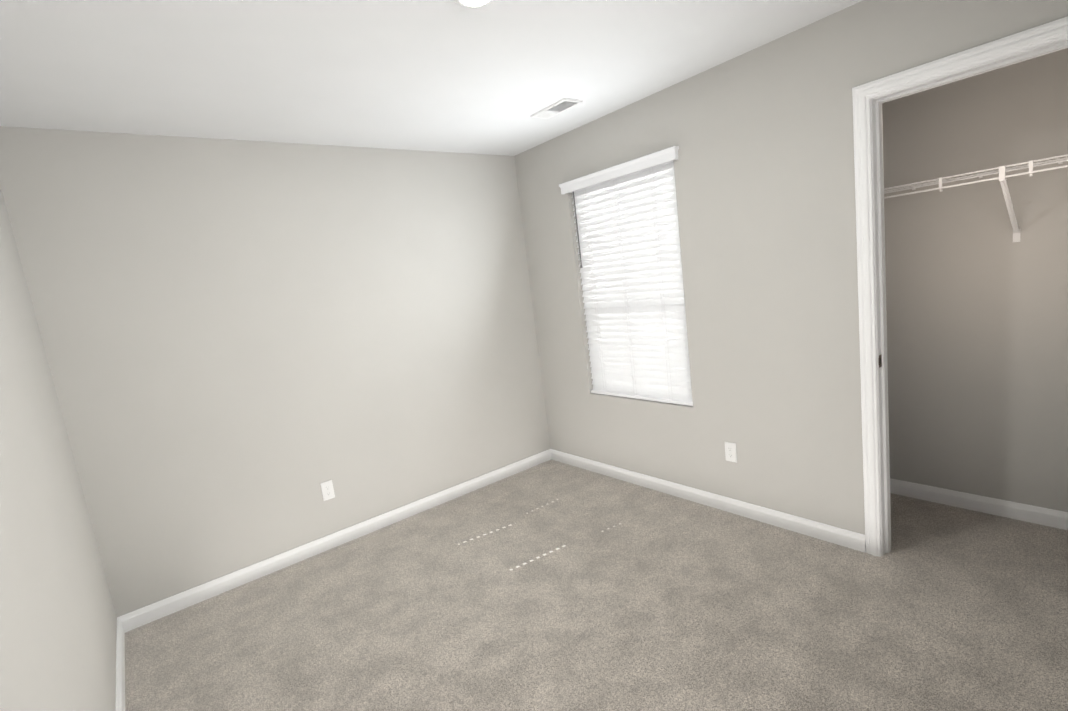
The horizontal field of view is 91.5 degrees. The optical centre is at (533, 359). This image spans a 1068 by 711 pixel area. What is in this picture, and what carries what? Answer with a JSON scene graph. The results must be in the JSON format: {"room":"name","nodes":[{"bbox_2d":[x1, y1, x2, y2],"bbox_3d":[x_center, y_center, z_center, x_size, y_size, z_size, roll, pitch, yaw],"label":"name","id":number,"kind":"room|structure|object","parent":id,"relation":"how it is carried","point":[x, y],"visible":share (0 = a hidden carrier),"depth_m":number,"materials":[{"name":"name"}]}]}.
{"room":"empty bedroom","nodes":[
{"label":"empty bedroom","id":0,"kind":"room"},
{"bbox_2d":[0,186,116,710],"bbox_3d":[-1.084,0.275,0.900,0.115,2.440,4.068,-14,11,-37],"label":"wall","id":1,"kind":"structure","parent":0,"point":[58,628],"depth_m":1.62,"materials":[{"name":"paint"}]},
{"bbox_2d":[116,615,127,710],"bbox_3d":[-0.889,1.417,1.117,0.014,0.086,3.838,-14,11,-37],"label":"baseboard","id":2,"kind":"structure","parent":1,"relation":"attached to","point":[127,622],"depth_m":2.29,"materials":[{"name":"paint"}]},
{"bbox_2d":[0,126,549,616],"bbox_3d":[-0.819,-0.176,3.612,3.742,2.440,0.115,-14,11,-37],"label":"wall","id":3,"kind":"structure","parent":0,"point":[250,346],"depth_m":2.96,"materials":[{"name":"paint"}]},
{"bbox_2d":[320,480,334,500],"bbox_3d":[-1.277,0.812,3.224,0.070,0.115,0.008,-14,11,-37],"label":"outlet","id":4,"kind":"object","parent":3,"relation":"attached to","point":[327,489],"visible":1,"depth_m":3.22,"materials":[{"name":"white plastic"}]},
{"bbox_2d":[124,449,551,630],"bbox_3d":[-0.956,1.060,3.488,2.851,0.086,0.014,-14,11,-37],"label":"baseboard","id":5,"kind":"structure","parent":3,"relation":"attached to","point":[152,612],"depth_m":3.18,"materials":[{"name":"paint"}]},
{"bbox_2d":[0,0,862,155],"bbox_3d":[0.208,-1.327,1.839,3.857,0.100,4.068,-14,11,-37],"label":"ceiling","id":6,"kind":"structure","parent":0,"point":[492,77],"depth_m":2.14,"materials":[{"name":"paint"}]},
{"bbox_2d":[453,0,492,7],"bbox_3d":[-0.192,-1.192,1.696,0.169,0.025,0.169,-14,11,-37],"label":"recessed light","id":7,"kind":"object","parent":6,"relation":"in","point":[472,3],"visible":0.94,"depth_m":1.73,"materials":[{"name":"white plastic"}]},
{"bbox_2d":[530,98,582,118],"bbox_3d":[0.126,-1.435,2.991,0.140,0.016,0.308,-14,11,-37],"label":"ceiling vent","id":8,"kind":"object","parent":6,"relation":"in","point":[558,107],"visible":1,"depth_m":2.97,"materials":[{"name":"white plastic"}]},
{"bbox_2d":[125,459,1067,710],"bbox_3d":[0.521,1.164,2.223,3.857,0.100,4.068,-14,11,-37],"label":"floor","id":9,"kind":"structure","parent":0,"point":[551,585],"depth_m":2.28,"materials":[{"name":"carpet"}]},
{"bbox_2d":[514,0,1067,534],"bbox_3d":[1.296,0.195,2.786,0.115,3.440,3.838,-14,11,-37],"label":"wall","id":10,"kind":"structure","parent":0,"point":[764,168],"depth_m":2.69,"materials":[{"name":"paint"}]},
{"bbox_2d":[559,146,692,405],"bbox_3d":[0.605,-0.472,3.390,0.100,1.500,0.971,-14,11,-37],"label":"window blinds","id":11,"kind":"object","parent":10,"relation":"attached to","point":[627,232],"visible":0.85,"depth_m":3.35,"materials":[{"name":"white plastic"}]},
{"bbox_2d":[552,449,865,552],"bbox_3d":[0.877,0.840,3.420,0.014,0.086,2.325,-14,11,-37],"label":"baseboard","id":12,"kind":"structure","parent":10,"relation":"attached to","point":[839,536],"depth_m":3.07,"materials":[{"name":"paint"}]},
{"bbox_2d":[725,442,736,462],"bbox_3d":[1.134,0.534,3.000,0.008,0.115,0.070,-14,11,-37],"label":"outlet","id":13,"kind":"object","parent":10,"relation":"attached to","point":[730,452],"visible":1,"depth_m":3.00,"materials":[{"name":"white plastic"}]},
{"bbox_2d":[852,16,1067,556],"bbox_3d":[1.797,-0.099,2.039,0.133,2.119,0.898,-14,11,-37],"label":"door frame","id":14,"kind":"structure","parent":10,"relation":"attached to","point":[1016,43],"depth_m":2.25,"materials":[{"name":"paint"}]},
{"bbox_2d":[879,354,881,367],"bbox_3d":[1.552,0.007,2.339,0.037,0.056,0.008,-14,11,-37],"label":"strike plate","id":15,"kind":"object","parent":14,"relation":"attached to","point":[880,360],"visible":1,"depth_m":2.34,"materials":[{"name":"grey metal"}]},
{"bbox_2d":[882,48,1067,511],"bbox_3d":[1.812,-0.437,3.161,0.115,2.440,3.838,-14,11,-37],"label":"wall","id":16,"kind":"structure","parent":0,"point":[977,322],"depth_m":2.58,"materials":[{"name":"paint"}]},
{"bbox_2d":[884,154,1067,241],"bbox_3d":[2.165,-0.686,2.275,0.314,0.338,2.018,-14,11,-37],"label":"wire closet shelf","id":17,"kind":"object","parent":16,"relation":"attached to","point":[1002,177],"visible":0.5,"depth_m":2.31,"materials":[{"name":"white metal"}]},
{"bbox_2d":[890,478,1067,529],"bbox_3d":[2.249,0.828,2.383,0.631,0.086,1.970,-14,11,-37],"label":"baseboard","id":18,"kind":"structure","parent":16,"relation":"attached to","point":[1025,512],"depth_m":2.73,"materials":[{"name":"paint"}]}
]}

